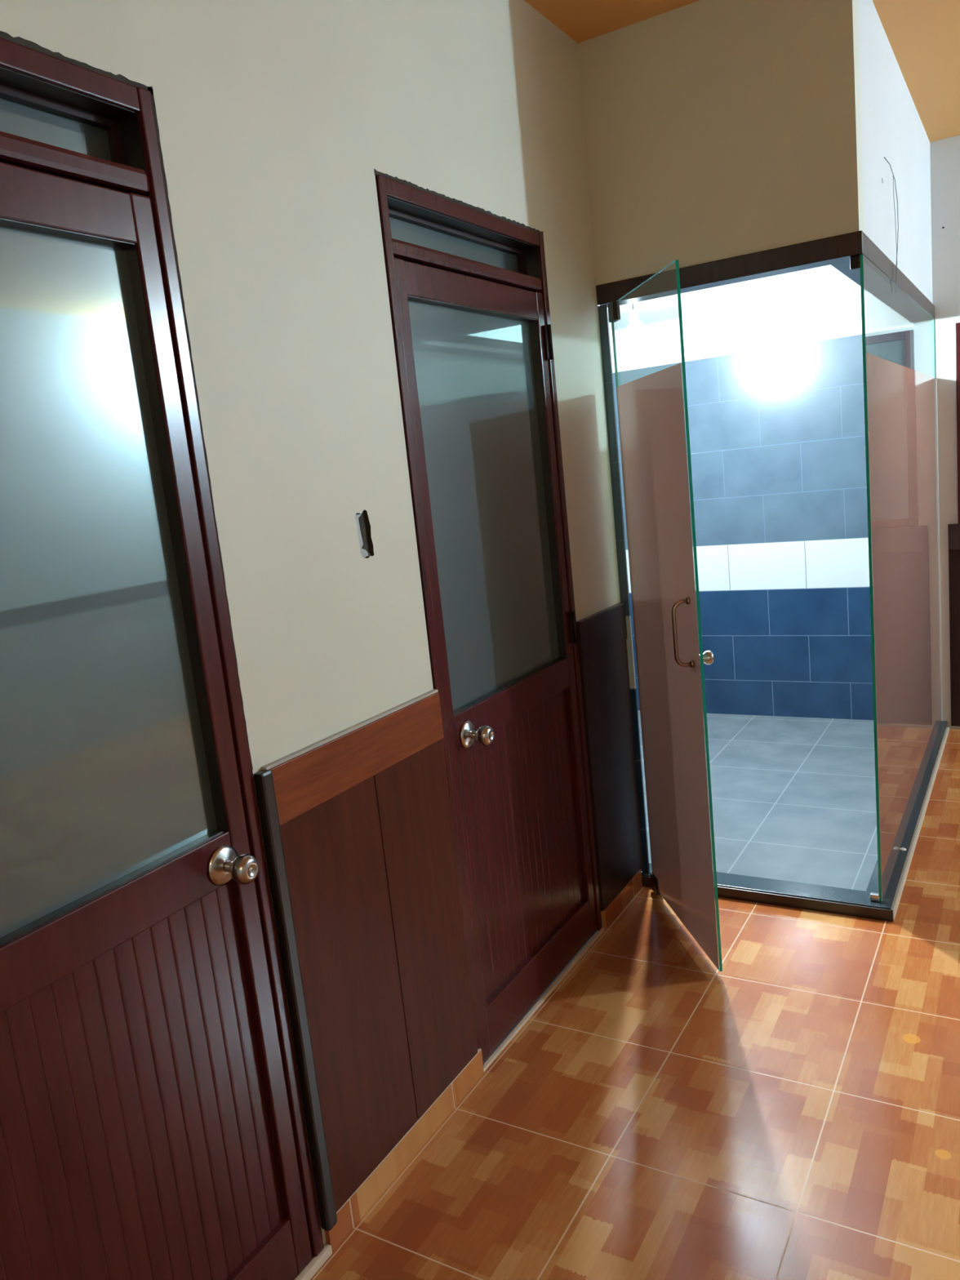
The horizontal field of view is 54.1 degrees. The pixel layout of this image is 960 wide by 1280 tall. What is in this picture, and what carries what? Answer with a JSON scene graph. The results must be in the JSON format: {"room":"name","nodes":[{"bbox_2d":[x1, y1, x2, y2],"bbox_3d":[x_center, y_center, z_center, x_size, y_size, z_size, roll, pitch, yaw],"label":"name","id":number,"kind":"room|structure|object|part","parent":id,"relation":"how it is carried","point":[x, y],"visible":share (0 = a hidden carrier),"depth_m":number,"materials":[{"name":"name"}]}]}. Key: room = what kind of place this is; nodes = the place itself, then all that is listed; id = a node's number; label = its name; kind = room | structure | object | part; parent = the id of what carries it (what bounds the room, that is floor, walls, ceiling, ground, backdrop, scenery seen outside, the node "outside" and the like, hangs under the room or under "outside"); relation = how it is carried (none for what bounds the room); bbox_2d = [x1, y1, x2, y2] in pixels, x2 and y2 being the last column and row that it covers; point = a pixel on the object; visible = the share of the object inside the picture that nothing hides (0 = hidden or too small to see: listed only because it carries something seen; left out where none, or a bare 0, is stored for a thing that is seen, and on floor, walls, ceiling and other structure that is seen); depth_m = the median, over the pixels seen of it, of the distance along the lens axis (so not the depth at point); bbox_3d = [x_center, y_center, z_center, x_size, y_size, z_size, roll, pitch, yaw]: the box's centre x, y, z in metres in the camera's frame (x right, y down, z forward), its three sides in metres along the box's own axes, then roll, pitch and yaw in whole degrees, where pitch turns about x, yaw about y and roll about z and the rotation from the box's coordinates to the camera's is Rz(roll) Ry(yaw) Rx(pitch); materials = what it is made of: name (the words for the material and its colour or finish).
{"room":"hallway","nodes":[
{"label":"hallway","id":0,"kind":"room"},
{"bbox_2d":[0,0,620,1244],"bbox_3d":[-1.025,0.061,0.959,0.120,2.955,5.760,0,12,31],"label":"wall","id":1,"kind":"structure","parent":0,"point":[276,118],"depth_m":2.01,"materials":[{"name":"beige paint"}]},
{"bbox_2d":[0,31,324,1279],"bbox_3d":[-0.682,0.267,1.460,0.192,2.309,0.867,0,12,31],"label":"door","id":2,"kind":"structure","parent":1,"relation":"in","point":[153,1126],"depth_m":1.57,"materials":[{"name":"brown wood"}]},
{"bbox_3d":[-0.833,-0.762,1.302,0.005,0.078,0.768,0,12,31],"label":"transom glass","id":3,"kind":"part","parent":2,"relation":"part of","materials":[{"name":"glass"}]},
{"bbox_3d":[-0.729,-0.085,1.402,0.006,1.056,0.702,0,12,31],"label":"glass pane","id":4,"kind":"part","parent":2,"relation":"part of","materials":[{"name":"glass"}]},
{"bbox_3d":[-0.621,0.888,1.569,0.016,0.747,0.700,0,12,31],"label":"panel","id":5,"kind":"part","parent":2,"relation":"part of","materials":[{"name":"brown wood"}]},
{"bbox_3d":[-0.446,0.421,1.736,0.067,0.055,0.055,0,12,31],"label":"knob","id":6,"kind":"part","parent":2,"relation":"part of","materials":[{"name":"silver metal"}]},
{"bbox_2d":[294,1243,332,1279],"bbox_3d":[-0.540,1.387,1.644,0.016,0.022,0.868,0,12,31],"label":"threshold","id":7,"kind":"structure","parent":1,"relation":"attached to","point":[312,1268],"depth_m":1.96,"materials":[{"name":"beige tile"}]},
{"bbox_2d":[355,511,370,558],"bbox_3d":[-0.277,-0.240,2.138,0.025,0.109,0.064,0,12,31],"label":"box","id":8,"kind":"object","parent":1,"relation":"attached to","point":[362,531],"visible":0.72,"depth_m":2.13,"materials":[{"name":"grey plastic"}]},
{"bbox_2d":[253,688,477,1231],"bbox_3d":[-0.217,0.688,2.174,0.024,1.019,0.646,0,12,31],"label":"wainscot","id":9,"kind":"structure","parent":1,"relation":"attached to","point":[356,822],"depth_m":2.11,"materials":[{"name":"red wood"}]},
{"bbox_3d":[-0.372,0.752,1.916,0.024,1.014,0.032,0,12,31],"label":"edge trim","id":10,"kind":"part","parent":9,"relation":"part of","materials":[{"name":"brown wood"}]},
{"bbox_3d":[-0.282,0.771,2.078,0.012,0.887,0.322,0,12,31],"label":"panel","id":11,"kind":"part","parent":9,"relation":"part of","materials":[{"name":"red wood"}]},
{"bbox_3d":[-0.258,0.251,2.113,0.016,0.119,0.615,0,12,31],"label":"rail","id":12,"kind":"part","parent":9,"relation":"part of","materials":[{"name":"orange wood"}]},
{"bbox_3d":[-0.128,0.709,2.337,0.012,0.887,0.289,0,12,31],"label":"panel","id":13,"kind":"part","parent":9,"relation":"part of","materials":[{"name":"red wood"}]},
{"bbox_2d":[324,1048,484,1252],"bbox_3d":[-0.162,1.209,2.280,0.012,0.074,0.653,0,12,31],"label":"baseboard","id":14,"kind":"structure","parent":1,"relation":"attached to","point":[361,1201],"depth_m":2.23,"materials":[{"name":"orange tile"}]},
{"bbox_2d":[373,168,602,1066],"bbox_3d":[0.073,-0.035,2.726,0.192,2.309,0.866,0,12,31],"label":"door","id":15,"kind":"structure","parent":1,"relation":"in","point":[467,283],"depth_m":2.69,"materials":[{"name":"brown wood"}]},
{"bbox_3d":[-0.078,-1.064,2.568,0.005,0.078,0.768,0,12,31],"label":"transom glass","id":16,"kind":"part","parent":15,"relation":"part of","materials":[{"name":"glass"}]},
{"bbox_3d":[0.001,0.251,2.484,0.067,0.055,0.055,0,12,31],"label":"knob","id":17,"kind":"part","parent":15,"relation":"part of","materials":[{"name":"silver metal"}]},
{"bbox_3d":[0.026,-0.387,2.668,0.006,1.056,0.702,0,12,31],"label":"glass pane","id":18,"kind":"part","parent":15,"relation":"part of","materials":[{"name":"glass"}]},
{"bbox_3d":[0.135,0.585,2.835,0.016,0.747,0.700,0,12,31],"label":"panel","id":19,"kind":"part","parent":15,"relation":"part of","materials":[{"name":"brown wood"}]},
{"bbox_2d":[483,927,604,1071],"bbox_3d":[0.217,1.089,2.918,0.010,0.010,0.840,0,12,31],"label":"trim","id":20,"kind":"structure","parent":1,"relation":"attached to","point":[537,1005],"depth_m":2.85,"materials":[{"name":"beige tile"}]},
{"bbox_2d":[576,601,643,911],"bbox_3d":[0.472,0.401,3.335,0.018,1.022,0.395,0,12,31],"label":"wainscot","id":21,"kind":"structure","parent":1,"relation":"attached to","point":[602,635],"depth_m":3.31,"materials":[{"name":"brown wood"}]},
{"bbox_3d":[0.427,-0.029,3.260,0.016,0.130,0.395,0,12,31],"label":"rail","id":22,"kind":"part","parent":21,"relation":"part of","materials":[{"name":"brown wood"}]},
{"bbox_2d":[601,869,642,928],"bbox_3d":[0.520,0.938,3.423,0.012,0.071,0.355,0,12,31],"label":"baseboard","id":23,"kind":"structure","parent":1,"relation":"attached to","point":[625,895],"depth_m":3.40,"materials":[{"name":"brown tile"}]},
{"bbox_2d":[310,710,959,1279],"bbox_3d":[0.790,1.322,1.586,6.360,0.100,8.130,0,12,31],"label":"floor","id":24,"kind":"structure","parent":0,"point":[790,1110],"depth_m":2.40,"materials":[{"name":"brown tile"}]},
{"bbox_2d":[641,720,949,921],"bbox_3d":[1.565,0.686,4.313,0.892,0.044,2.291,0,12,31],"label":"kerb","id":25,"kind":"object","parent":24,"relation":"on","point":[844,901],"visible":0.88,"depth_m":3.36,"materials":[{"name":"stone"}]},
{"bbox_2d":[849,254,941,902],"bbox_3d":[1.799,-0.359,3.946,0.038,2.083,2.249,0,12,31],"label":"panel","id":26,"kind":"object","parent":25,"relation":"on","point":[900,410],"visible":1,"depth_m":3.61,"materials":[{"name":"glass"}]},
{"bbox_2d":[577,0,864,284],"bbox_3d":[0.752,-1.579,2.990,0.846,0.805,0.100,0,12,31],"label":"wall","id":27,"kind":"structure","parent":0,"point":[715,130],"depth_m":2.93,"materials":[{"name":"beige paint"}]},
{"bbox_2d":[597,264,860,331],"bbox_3d":[0.462,-1.650,4.555,2.746,0.040,2.270,0,12,31],"label":"ceiling","id":28,"kind":"structure","parent":0,"point":[827,278],"depth_m":4.83,"materials":[{"name":"white paint"}]},
{"bbox_2d":[626,302,643,341],"bbox_3d":[0.689,-1.469,4.219,0.076,0.245,0.076,0,12,31],"label":"hanging bulb","id":29,"kind":"object","parent":28,"relation":"hanging from","point":[634,332],"visible":0.91,"depth_m":4.21,"materials":[{"name":"white glass"}]},
{"bbox_3d":[0.697,-1.393,4.232,0.076,0.090,0.076,0,12,31],"label":"glass bulb","id":30,"kind":"part","parent":29,"relation":"part of","materials":[{"name":"white glass"}]},
{"bbox_2d":[524,0,959,142],"bbox_3d":[1.329,-1.669,0.546,4.580,0.100,8.123,0,12,31],"label":"ceiling","id":31,"kind":"structure","parent":0,"point":[923,36],"depth_m":3.23,"materials":[{"name":"orange paint"}]},
{"bbox_2d":[609,286,886,719],"bbox_3d":[1.226,-0.663,5.741,2.847,2.460,0.104,0,12,31],"label":"wall","id":32,"kind":"structure","parent":0,"point":[777,435],"depth_m":5.38,"materials":[{"name":"blue tile"}]},
{"bbox_2d":[857,0,933,303],"bbox_3d":[1.667,-1.817,3.796,0.100,0.805,2.270,0,12,31],"label":"wall","id":33,"kind":"structure","parent":0,"point":[892,128],"depth_m":3.42,"materials":[{"name":"white paint"}]},
{"bbox_2d":[595,230,934,319],"bbox_3d":[1.336,-1.411,3.962,0.856,0.065,2.268,0,12,31],"label":"beam","id":34,"kind":"structure","parent":33,"relation":"attached to","point":[837,251],"depth_m":3.03,"materials":[{"name":"brown wood"}]},
{"bbox_2d":[607,259,722,971],"bbox_3d":[0.571,-0.046,3.023,0.113,2.102,0.649,-8,10,-10],"label":"door","id":35,"kind":"structure","parent":34,"relation":"attached to","point":[651,419],"depth_m":2.98,"materials":[{"name":"clear glass"}]},
{"bbox_3d":[0.594,-0.019,2.759,0.057,0.212,0.022,-7,10,-7],"label":"handle","id":36,"kind":"part","parent":35,"relation":"part of","materials":[{"name":"gold metal"}]},
{"bbox_3d":[0.664,0.053,2.772,0.048,0.044,0.044,-7,10,-7],"label":"knob","id":37,"kind":"part","parent":35,"relation":"part of","materials":[{"name":"silver metal"}]},
{"bbox_2d":[884,156,898,292],"bbox_3d":[1.467,-1.465,3.337,0.011,0.436,0.178,1,12,36],"label":"cable","id":38,"kind":"object","parent":33,"relation":"hanging from","point":[884,157],"visible":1,"depth_m":3.38,"materials":[{"name":"black plastic"}]},
{"bbox_2d":[893,177,897,272],"bbox_3d":[1.488,-1.475,3.366,0.005,0.342,0.052,0,12,31],"label":"cable","id":39,"kind":"object","parent":33,"relation":"attached to","point":[893,177],"visible":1,"depth_m":3.35,"materials":[{"name":"black plastic"}]},
{"bbox_2d":[929,134,959,728],"bbox_3d":[3.869,-0.977,3.964,3.514,2.955,0.100,0,12,31],"label":"wall","id":40,"kind":"structure","parent":0,"point":[944,153],"depth_m":4.70,"materials":[{"name":"white paint"}]},
{"bbox_2d":[947,523,959,726],"bbox_3d":[3.947,-0.066,4.062,3.438,1.080,0.022,0,12,31],"label":"wainscot","id":41,"kind":"structure","parent":40,"relation":"attached to","point":[953,530],"depth_m":4.92,"materials":[{"name":"brown wood"}]},
{"bbox_3d":[3.899,-0.529,3.981,3.438,0.135,0.022,0,12,31],"label":"rail","id":42,"kind":"part","parent":41,"relation":"part of","materials":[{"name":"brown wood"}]},
{"bbox_2d":[955,322,959,523],"bbox_3d":[2.830,-1.082,4.482,0.994,0.988,0.030,0,12,31],"label":"window","id":43,"kind":"structure","parent":40,"relation":"in","point":[957,325],"depth_m":4.70,"materials":[{"name":"brown wood"}]},
{"bbox_3d":[-0.378,-0.188,3.996,1.880,2.460,0.100,0,12,31],"label":"wall","id":44,"kind":"structure","parent":0,"visible":0},
{"bbox_2d":[598,304,649,872],"bbox_3d":[0.477,-0.134,3.448,0.150,2.080,0.010,0,12,31],"label":"door frame","id":45,"kind":"structure","parent":44,"relation":"attached to","point":[602,309],"depth_m":3.37,"materials":[{"name":"black metal"}]}
]}

